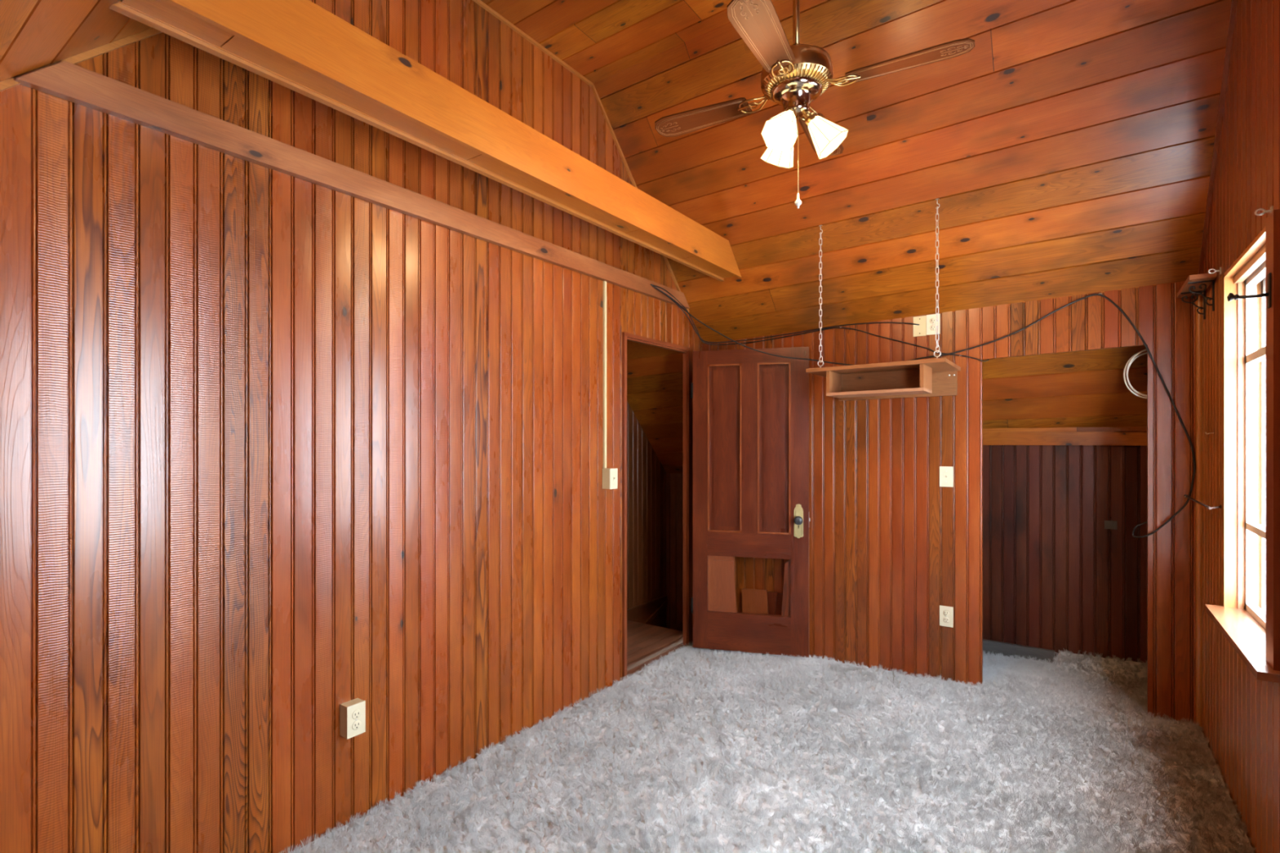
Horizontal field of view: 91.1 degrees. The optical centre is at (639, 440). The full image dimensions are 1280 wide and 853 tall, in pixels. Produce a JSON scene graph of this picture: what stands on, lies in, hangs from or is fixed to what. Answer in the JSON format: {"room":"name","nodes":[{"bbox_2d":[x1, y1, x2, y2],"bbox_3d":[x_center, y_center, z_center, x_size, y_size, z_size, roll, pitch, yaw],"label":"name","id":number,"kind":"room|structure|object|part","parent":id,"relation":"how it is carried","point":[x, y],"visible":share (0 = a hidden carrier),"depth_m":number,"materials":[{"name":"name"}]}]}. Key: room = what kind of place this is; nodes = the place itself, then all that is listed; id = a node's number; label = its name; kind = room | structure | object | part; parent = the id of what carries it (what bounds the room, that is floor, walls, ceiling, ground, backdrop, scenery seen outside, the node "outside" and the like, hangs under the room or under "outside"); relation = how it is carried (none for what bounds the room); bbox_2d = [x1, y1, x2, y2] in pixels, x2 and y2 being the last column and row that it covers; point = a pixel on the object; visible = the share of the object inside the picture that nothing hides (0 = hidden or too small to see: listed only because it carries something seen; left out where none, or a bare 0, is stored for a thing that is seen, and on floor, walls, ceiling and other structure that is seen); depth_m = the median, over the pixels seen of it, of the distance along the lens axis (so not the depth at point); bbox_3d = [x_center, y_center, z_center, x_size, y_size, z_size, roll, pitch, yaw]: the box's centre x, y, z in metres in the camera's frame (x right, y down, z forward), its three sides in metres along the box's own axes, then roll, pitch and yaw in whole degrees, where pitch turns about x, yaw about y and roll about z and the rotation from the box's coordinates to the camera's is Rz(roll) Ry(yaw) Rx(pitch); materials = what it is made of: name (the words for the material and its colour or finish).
{"room":"empty attic bedroom","nodes":[
{"label":"empty attic bedroom","id":0,"kind":"room"},
{"bbox_2d":[0,0,702,852],"bbox_3d":[-0.654,-0.278,2.965,0.022,3.435,3.885,0,0,35],"label":"wall","id":1,"kind":"structure","parent":0,"point":[278,451],"depth_m":2.12,"materials":[{"name":"brown wood"}]},
{"bbox_2d":[0,0,688,311],"bbox_3d":[-0.654,-1.401,2.935,0.013,1.170,3.465,0,0,35],"label":"trim","id":2,"kind":"structure","parent":1,"relation":"attached to","point":[8,83],"depth_m":2.85,"materials":[{"name":"brown wood"}]},
{"bbox_2d":[14,61,689,308],"bbox_3d":[-0.625,-0.957,2.959,0.030,0.090,3.343,0,0,35],"label":"trim","id":3,"kind":"structure","parent":1,"relation":"attached to","point":[64,80],"depth_m":2.13,"materials":[{"name":"brown wood"}]},
{"bbox_2d":[339,697,365,739],"bbox_3d":[-1.059,1.024,2.317,0.053,0.116,0.071,0,0,35],"label":"electrical outlet","id":4,"kind":"object","parent":1,"relation":"attached to","point":[352,713],"visible":1,"depth_m":2.30,"materials":[{"name":"beige plastic"}]},
{"bbox_2d":[351,709,360,719],"bbox_3d":[-1.039,1.004,2.303,0.003,0.034,0.034,0,0,35],"label":"receptacle","id":5,"kind":"object","parent":4,"relation":"attached to","point":[356,713],"depth_m":2.30,"materials":[{"name":"beige plastic"}]},
{"bbox_2d":[351,720,360,730],"bbox_3d":[-1.039,1.044,2.303,0.003,0.034,0.034,0,0,35],"label":"receptacle","id":6,"kind":"object","parent":4,"relation":"attached to","point":[356,724],"depth_m":2.30,"materials":[{"name":"beige plastic"}]},
{"bbox_2d":[603,280,606,468],"bbox_3d":[-0.201,-0.377,3.583,0.013,1.067,0.018,0,0,35],"label":"cable raceway","id":7,"kind":"object","parent":1,"relation":"attached to","point":[604,282],"visible":1,"depth_m":3.58,"materials":[{"name":"beige plastic"}]},
{"bbox_2d":[602,468,617,488],"bbox_3d":[-0.168,0.216,3.582,0.068,0.116,0.071,0,0,35],"label":"light switch","id":8,"kind":"object","parent":1,"relation":"attached to","point":[610,476],"visible":1,"depth_m":3.56,"materials":[{"name":"beige plastic"}]},
{"bbox_3d":[-0.151,0.216,3.570,0.005,0.116,0.071,0,0,35],"label":"plate","id":9,"kind":"part","parent":8,"relation":"part of","materials":[{"name":"beige plastic"}]},
{"bbox_2d":[622,332,690,680],"bbox_3d":[0.113,0.397,4.050,0.042,2.084,0.777,0,0,35],"label":"trim","id":10,"kind":"structure","parent":1,"relation":"attached to","point":[626,336],"depth_m":4.17,"materials":[{"name":"brown wood"}]},
{"bbox_2d":[0,0,1231,428],"bbox_3d":[0.429,-0.992,2.140,2.699,2.192,5.362,0,0,35],"label":"ceiling","id":11,"kind":"structure","parent":0,"point":[1068,152],"depth_m":3.06,"materials":[{"name":"brown wood"}]},
{"bbox_2d":[109,0,741,281],"bbox_3d":[-0.312,-1.129,2.745,0.147,0.191,3.137,0,0,35],"label":"ceiling beam","id":12,"kind":"structure","parent":11,"relation":"attached to","point":[301,46],"depth_m":2.06,"materials":[{"name":"brown wood"}]},
{"bbox_2d":[654,0,974,208],"bbox_3d":[0.598,-1.451,2.400,0.901,1.140,0.901,0,0,-16],"label":"ceiling fan","id":13,"kind":"object","parent":11,"relation":"hanging from","point":[793,76],"visible":1,"depth_m":2.32,"materials":[{"name":"brown wood"}]},
{"bbox_3d":[0.253,-1.332,2.594,0.412,0.027,0.131,0,0,29],"label":"fan blade","id":14,"kind":"part","parent":13,"relation":"part of","materials":[{"name":"brown wood"}]},
{"bbox_3d":[0.403,-1.332,2.055,0.131,0.027,0.412,0,0,29],"label":"fan blade","id":15,"kind":"part","parent":13,"relation":"part of","materials":[{"name":"brown wood"}]},
{"bbox_3d":[0.560,-1.153,2.520,0.140,0.146,0.133,0,0,35],"label":"shade frame","id":16,"kind":"part","parent":13,"relation":"part of","materials":[{"name":"white glass"}]},
{"bbox_3d":[0.561,-1.156,2.519,0.138,0.150,0.131,0,0,35],"label":"lamp shade","id":17,"kind":"part","parent":13,"relation":"part of","materials":[{"name":"white glass"}]},
{"bbox_3d":[0.522,-1.156,2.312,0.129,0.150,0.146,0,0,35],"label":"lamp shade","id":18,"kind":"part","parent":13,"relation":"part of","materials":[{"name":"white glass"}]},
{"bbox_3d":[0.521,-1.153,2.311,0.132,0.146,0.145,0,0,35],"label":"shade frame","id":19,"kind":"part","parent":13,"relation":"part of","materials":[{"name":"white glass"}]},
{"bbox_3d":[0.541,-1.185,2.334,0.056,0.081,0.073,0,0,35],"label":"bulb","id":20,"kind":"part","parent":13,"relation":"part of","materials":[{"name":"white glass"}]},
{"bbox_2d":[784,106,796,117],"bbox_3d":[0.566,-1.235,2.364,0.049,0.072,0.067,0,0,35],"label":"socket","id":21,"kind":"object","parent":13,"relation":"attached to","point":[792,109],"depth_m":2.34,"materials":[{"name":"gold metal"}]},
{"bbox_3d":[0.601,-1.088,2.383,0.004,0.307,0.003,0,0,-10],"label":"pull chain","id":22,"kind":"part","parent":13,"relation":"part of","materials":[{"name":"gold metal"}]},
{"bbox_3d":[0.601,-0.910,2.383,0.026,0.059,0.026,0,0,35],"label":"pull knob","id":23,"kind":"part","parent":13,"relation":"part of","materials":[{"name":"grey ceramic"}]},
{"bbox_2d":[803,110,817,125],"bbox_3d":[0.647,-1.235,2.394,0.064,0.072,0.052,0,0,35],"label":"socket","id":24,"kind":"object","parent":13,"relation":"attached to","point":[811,118],"depth_m":2.37,"materials":[{"name":"gold metal"}]},
{"bbox_3d":[0.792,-1.332,2.745,0.131,0.027,0.412,0,0,29],"label":"fan blade","id":25,"kind":"part","parent":13,"relation":"part of","materials":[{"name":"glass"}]},
{"bbox_3d":[0.719,-1.156,2.385,0.146,0.150,0.132,0,0,35],"label":"lamp shade","id":26,"kind":"part","parent":13,"relation":"part of","materials":[{"name":"white glass"}]},
{"bbox_3d":[0.720,-1.153,2.385,0.146,0.146,0.135,0,0,35],"label":"shade frame","id":27,"kind":"part","parent":13,"relation":"part of","materials":[{"name":"white glass"}]},
{"bbox_3d":[0.943,-1.332,2.205,0.412,0.027,0.131,0,0,29],"label":"fan blade","id":28,"kind":"part","parent":13,"relation":"part of","materials":[{"name":"brown wood"}]},
{"bbox_2d":[817,225,823,367],"bbox_3d":[1.018,-0.805,3.539,0.036,0.815,0.017,0,0,35],"label":"chain","id":29,"kind":"object","parent":11,"relation":"hanging from","point":[820,233],"visible":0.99,"depth_m":3.54,"materials":[{"name":"silver metal"}]},
{"bbox_2d":[805,357,960,400],"bbox_3d":[1.377,-0.333,3.554,0.717,0.165,0.505,0,0,35],"label":"shelf","id":30,"kind":"object","parent":29,"relation":"hanging from","point":[932,377],"visible":1,"depth_m":3.51,"materials":[{"name":"brown wood"}]},
{"bbox_2d":[933,198,941,358],"bbox_3d":[1.512,-0.817,3.194,0.036,0.824,0.017,0,0,35],"label":"chain","id":31,"kind":"object","parent":11,"relation":"hanging from","point":[936,207],"visible":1,"depth_m":3.19,"materials":[{"name":"silver metal"}]},
{"bbox_2d":[626,400,666,609],"bbox_3d":[-0.515,-0.062,4.749,0.040,2.975,2.600,0,0,35],"label":"wall","id":32,"kind":"structure","parent":0,"point":[646,474],"depth_m":5.50,"materials":[{"name":"brown wood"}]},
{"bbox_2d":[626,340,683,473],"bbox_3d":[-0.141,-0.697,4.501,0.857,1.996,2.622,0,0,35],"label":"ceiling","id":33,"kind":"structure","parent":0,"point":[655,375],"depth_m":5.12,"materials":[{"name":"brown wood"}]},
{"bbox_2d":[626,620,683,665],"bbox_3d":[-0.401,1.434,4.133,0.851,0.025,1.720,0,0,35],"label":"floor","id":34,"kind":"structure","parent":0,"point":[643,640],"depth_m":4.51,"materials":[{"name":"brown wood"}]},
{"bbox_2d":[626,599,683,671],"bbox_3d":[-0.209,0.425,4.535,1.007,4.450,2.840,0,0,35],"label":"wall","id":35,"kind":"structure","parent":0,"point":[640,615],"depth_m":5.49,"materials":[{"name":"brown wood"}]},
{"bbox_2d":[626,595,666,624],"bbox_3d":[-0.002,1.617,5.433,0.020,0.385,0.850,0,0,35],"label":"trim","id":36,"kind":"structure","parent":35,"relation":"attached to","point":[664,604],"depth_m":5.58,"materials":[{"name":"brown wood"}]},
{"bbox_2d":[626,642,685,676],"bbox_3d":[0.075,1.429,4.079,0.100,0.031,0.704,0,0,35],"label":"trim","id":37,"kind":"structure","parent":35,"relation":"attached to","point":[632,671],"depth_m":4.05,"materials":[{"name":"brown wood"}]},
{"bbox_2d":[666,473,683,631],"bbox_3d":[0.608,1.275,5.575,0.858,2.550,0.040,0,0,35],"label":"wall","id":38,"kind":"structure","parent":0,"point":[674,482],"depth_m":5.75,"materials":[{"name":"brown wood"}]},
{"bbox_2d":[702,280,1195,724],"bbox_3d":[1.560,0.333,3.761,2.699,2.212,0.035,0,0,35],"label":"wall","id":39,"kind":"structure","parent":0,"point":[890,545],"depth_m":3.61,"materials":[{"name":"brown wood"}]},
{"bbox_2d":[690,346,810,657],"bbox_3d":[0.709,0.393,4.093,0.774,1.985,0.103,0,0,16],"label":"door","id":40,"kind":"structure","parent":39,"relation":"in","point":[751,407],"depth_m":4.11,"materials":[{"name":"brown wood"}]},
{"bbox_3d":[0.547,0.950,4.170,0.193,0.372,0.017,0,0,16],"label":"broken panel","id":41,"kind":"part","parent":40,"relation":"part of","materials":[{"name":"brown wood"}]},
{"bbox_3d":[0.561,0.049,4.160,0.226,1.111,0.028,0,0,16],"label":"panel moulding","id":42,"kind":"part","parent":40,"relation":"part of","materials":[{"name":"brown wood"}]},
{"bbox_3d":[0.565,0.049,4.173,0.226,1.111,0.015,0,0,16],"label":"panel","id":43,"kind":"part","parent":40,"relation":"part of","materials":[{"name":"brown wood"}]},
{"bbox_3d":[0.714,-0.553,4.126,0.539,0.093,0.036,0,0,16],"label":"rail","id":44,"kind":"part","parent":40,"relation":"part of","materials":[{"name":"brown wood"}]},
{"bbox_3d":[0.714,0.684,4.126,0.539,0.159,0.036,0,0,16],"label":"lock rail","id":45,"kind":"part","parent":40,"relation":"part of","materials":[{"name":"brown wood"}]},
{"bbox_3d":[0.714,1.261,4.126,0.539,0.249,0.036,0,0,16],"label":"rail","id":46,"kind":"part","parent":40,"relation":"part of","materials":[{"name":"brown wood"}]},
{"bbox_3d":[0.873,0.049,4.087,0.212,1.111,0.015,0,0,16],"label":"panel","id":47,"kind":"part","parent":40,"relation":"part of","materials":[{"name":"brown wood"}]},
{"bbox_3d":[0.869,0.049,4.074,0.212,1.111,0.028,0,0,16],"label":"panel moulding","id":48,"kind":"part","parent":40,"relation":"part of","materials":[{"name":"brown wood"}]},
{"bbox_3d":[1.007,0.506,3.989,0.057,0.057,0.064,0,0,16],"label":"knob","id":49,"kind":"part","parent":40,"relation":"part of","materials":[{"name":"grey metal"}]},
{"bbox_3d":[1.016,0.515,4.021,0.058,0.219,0.004,0,0,16],"label":"lock plate","id":50,"kind":"part","parent":40,"relation":"part of","materials":[{"name":"gold metal"}]},
{"bbox_2d":[650,284,919,342],"bbox_3d":[0.892,-0.828,4.065,1.593,0.304,0.543,0,0,9],"label":"cable","id":51,"kind":"object","parent":39,"relation":"attached to","point":[651,284],"visible":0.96,"depth_m":4.08,"materials":[{"name":"black plastic"}]},
{"bbox_2d":[652,285,989,361],"bbox_3d":[1.069,-0.705,3.960,1.909,0.534,0.546,0,0,14],"label":"cable","id":52,"kind":"object","parent":39,"relation":"attached to","point":[652,286],"visible":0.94,"depth_m":3.99,"materials":[{"name":"black plastic"}]},
{"bbox_2d":[913,315,926,337],"bbox_3d":[1.639,-0.671,3.679,0.071,0.116,0.006,0,0,35],"label":"cable plate","id":53,"kind":"object","parent":39,"relation":"attached to","point":[920,330],"visible":1,"depth_m":3.68,"materials":[{"name":"beige plastic"}]},
{"bbox_2d":[654,286,1195,537],"bbox_3d":[1.427,-0.241,3.627,2.715,1.448,0.390,0,0,21],"label":"cable","id":54,"kind":"object","parent":39,"relation":"attached to","point":[1100,295],"visible":0.92,"depth_m":3.15,"materials":[{"name":"black plastic"}]},
{"bbox_2d":[926,313,940,334],"bbox_3d":[1.698,-0.674,3.637,0.071,0.116,0.008,0,0,35],"label":"electrical outlet","id":55,"kind":"object","parent":39,"relation":"attached to","point":[931,319],"visible":0.94,"depth_m":3.64,"materials":[{"name":"beige plastic"}]},
{"bbox_2d":[929,318,936,324],"bbox_3d":[1.697,-0.694,3.635,0.034,0.034,0.003,0,0,35],"label":"receptacle","id":56,"kind":"object","parent":55,"relation":"attached to","point":[932,321],"depth_m":3.64,"materials":[{"name":"beige plastic"}]},
{"bbox_2d":[929,324,936,330],"bbox_3d":[1.697,-0.654,3.635,0.034,0.034,0.003,0,0,35],"label":"receptacle","id":57,"kind":"object","parent":55,"relation":"attached to","point":[932,327],"depth_m":3.64,"materials":[{"name":"beige plastic"}]},
{"bbox_2d":[939,605,953,627],"bbox_3d":[1.755,1.007,3.598,0.071,0.116,0.008,0,0,35],"label":"electrical outlet","id":58,"kind":"object","parent":39,"relation":"attached to","point":[946,613],"visible":1,"depth_m":3.59,"materials":[{"name":"beige plastic"}]},
{"bbox_2d":[942,609,949,616],"bbox_3d":[1.754,0.988,3.596,0.034,0.034,0.003,0,0,35],"label":"receptacle","id":59,"kind":"object","parent":58,"relation":"attached to","point":[945,612],"depth_m":3.60,"materials":[{"name":"beige plastic"}]},
{"bbox_2d":[942,617,949,622],"bbox_3d":[1.754,1.026,3.596,0.034,0.034,0.003,0,0,35],"label":"receptacle","id":60,"kind":"object","parent":58,"relation":"attached to","point":[945,620],"depth_m":3.60,"materials":[{"name":"beige plastic"}]},
{"bbox_2d":[939,466,953,487],"bbox_3d":[1.753,0.206,3.595,0.071,0.116,0.016,0,0,35],"label":"light switch","id":61,"kind":"object","parent":39,"relation":"attached to","point":[946,473],"visible":1,"depth_m":3.60,"materials":[{"name":"beige plastic"}]},
{"bbox_2d":[982,444,1146,662],"bbox_3d":[2.419,0.709,3.970,1.524,1.398,0.040,0,0,35],"label":"wall","id":62,"kind":"structure","parent":0,"point":[1055,578],"depth_m":3.83,"materials":[{"name":"brown wood"}]},
{"bbox_2d":[982,639,1055,663],"bbox_3d":[2.161,1.341,4.107,0.925,0.105,0.030,0,0,35],"label":"baseboard","id":63,"kind":"structure","parent":62,"relation":"attached to","point":[1007,649],"depth_m":3.94,"materials":[{"name":"wood"}]},
{"bbox_2d":[982,426,1146,445],"bbox_3d":[2.397,-0.026,3.939,1.514,0.108,0.035,0,0,35],"label":"trim","id":64,"kind":"structure","parent":62,"relation":"attached to","point":[1084,436],"depth_m":3.79,"materials":[{"name":"brown wood"}]},
{"bbox_2d":[1104,517,1117,533],"bbox_3d":[2.771,0.496,3.695,0.060,0.090,0.006,0,0,35],"label":"electrical outlet","id":65,"kind":"object","parent":62,"relation":"attached to","point":[1113,525],"visible":1,"depth_m":3.69,"materials":[{"name":"black plastic"}]},
{"bbox_3d":[2.771,0.496,3.696,0.060,0.050,0.005,0,0,35],"label":"plate","id":66,"kind":"part","parent":65,"relation":"part of","materials":[{"name":"beige plastic"}]},
{"bbox_2d":[1201,0,1279,852],"bbox_3d":[1.587,-0.350,1.402,0.045,3.435,3.885,0,0,35],"label":"wall","id":67,"kind":"structure","parent":0,"point":[1241,712],"depth_m":2.28,"materials":[{"name":"brown wood"}]},
{"bbox_2d":[1177,271,1217,319],"bbox_3d":[2.495,-0.630,2.821,0.087,0.150,0.414,0,0,35],"label":"wall shelf","id":68,"kind":"object","parent":67,"relation":"attached to","point":[1195,285],"visible":1,"depth_m":2.73,"materials":[{"name":"brown wood"}]},
{"bbox_2d":[1195,294,1201,727],"bbox_3d":[2.647,0.301,2.967,0.031,2.092,0.031,0,0,35],"label":"trim","id":69,"kind":"structure","parent":67,"relation":"attached to","point":[1198,302],"depth_m":2.96,"materials":[{"name":"brown wood"}]},
{"bbox_2d":[1183,494,1222,509],"bbox_3d":[2.399,0.261,2.677,0.050,0.037,0.345,0,0,28],"label":"curtain holdback","id":70,"kind":"object","parent":67,"relation":"attached to","point":[1184,495],"visible":1,"depth_m":2.63,"materials":[{"name":"black metal"}]},
{"bbox_2d":[1208,266,1221,275],"bbox_3d":[2.342,-0.690,2.560,0.040,0.028,0.016,0,0,35],"label":"curtain bracket","id":71,"kind":"object","parent":67,"relation":"attached to","point":[1215,269],"visible":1,"depth_m":2.56,"materials":[{"name":"white metal"}]},
{"bbox_2d":[1197,0,1237,274],"bbox_3d":[1.605,-1.407,1.478,0.013,1.300,3.660,0,0,35],"label":"trim","id":72,"kind":"structure","parent":67,"relation":"attached to","point":[1233,6],"depth_m":2.56,"materials":[{"name":"brown wood"}]},
{"bbox_2d":[1204,208,1279,683],"bbox_3d":[2.106,0.010,2.126,0.177,1.354,0.907,0,0,35],"label":"window","id":73,"kind":"structure","parent":67,"relation":"in","point":[1249,617],"depth_m":2.44,"materials":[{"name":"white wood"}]},
{"bbox_3d":[2.101,0.675,2.130,0.165,0.024,0.907,0,0,35],"label":"sill","id":74,"kind":"part","parent":73,"relation":"part of","materials":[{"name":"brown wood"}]},
{"bbox_2d":[1226,272,1271,308],"bbox_3d":[1.814,-0.440,1.871,0.094,0.100,0.025,0,0,43],"label":"curtain rod","id":75,"kind":"object","parent":73,"relation":"attached to","point":[1231,296],"visible":1,"depth_m":1.85,"materials":[{"name":"black metal"}]},
{"bbox_3d":[1.810,-0.435,1.870,0.025,0.025,0.090,0,0,-41],"label":"hook arm","id":76,"kind":"part","parent":75,"relation":"part of","materials":[{"name":"black metal"}]},
{"bbox_3d":[1.845,-0.440,1.841,0.004,0.100,0.022,0,0,35],"label":"plate","id":77,"kind":"part","parent":75,"relation":"part of","materials":[{"name":"black metal"}]},
{"bbox_3d":[2.179,0.006,2.155,0.030,1.314,0.749,0,0,35],"label":"sash","id":78,"kind":"part","parent":73,"relation":"part of","materials":[{"name":"paint"}]},
{"bbox_3d":[2.209,0.008,2.133,0.015,1.350,0.777,0,0,35],"label":"storm frame","id":79,"kind":"part","parent":73,"relation":"part of","materials":[{"name":"white paint"}]},
{"bbox_3d":[1.862,0.008,1.848,0.014,1.350,0.092,0,0,35],"label":"casing","id":80,"kind":"part","parent":73,"relation":"part of","materials":[{"name":"white wood"}]},
{"bbox_2d":[1254,205,1273,215],"bbox_3d":[1.870,-0.685,1.884,0.040,0.028,0.016,0,0,35],"label":"curtain bracket","id":81,"kind":"object","parent":67,"relation":"attached to","point":[1271,210],"visible":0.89,"depth_m":1.88,"materials":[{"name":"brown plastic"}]},
{"bbox_3d":[0.454,1.417,2.103,2.862,0.105,5.370,0,0,35],"label":"floor","id":82,"kind":"structure","parent":0,"visible":0},
{"bbox_2d":[280,641,1255,852],"bbox_3d":[0.653,1.353,2.460,2.686,0.174,4.442,0,0,35],"label":"carpet","id":83,"kind":"object","parent":82,"relation":"on","point":[696,750],"visible":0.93,"depth_m":2.60,"materials":[{"name":"grey carpet"}]},
{"bbox_2d":[742,588,768,614],"bbox_3d":[0.778,1.196,4.223,0.215,0.395,0.042,0,0,35],"label":"wood panel","id":84,"kind":"object","parent":83,"relation":"on","point":[753,601],"visible":0.43,"depth_m":4.23,"materials":[{"name":"brown wood"}]},
{"bbox_2d":[767,591,777,614],"bbox_3d":[0.871,1.198,4.177,0.081,0.383,0.042,0,0,35],"label":"wood panel","id":85,"kind":"object","parent":83,"relation":"on","point":[771,596],"visible":0.43,"depth_m":4.17,"materials":[{"name":"brown wood"}]},
{"bbox_2d":[775,593,782,615],"bbox_3d":[0.934,1.201,4.151,0.119,0.374,0.042,0,0,35],"label":"wood panel","id":86,"kind":"object","parent":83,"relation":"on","point":[780,597],"visible":0.23,"depth_m":4.16,"materials":[{"name":"brown wood"}]},
{"bbox_3d":[2.881,0.313,3.267,0.040,2.109,0.665,0,0,35],"label":"wall","id":87,"kind":"structure","parent":0,"visible":0},
{"bbox_2d":[1123,349,1146,398],"bbox_3d":[2.573,-0.339,3.162,0.220,0.256,0.034,0,0,35],"label":"cable coil","id":88,"kind":"object","parent":87,"relation":"hanging from","point":[1131,359],"visible":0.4,"depth_m":3.20,"materials":[{"name":"beige plastic"}]}
]}

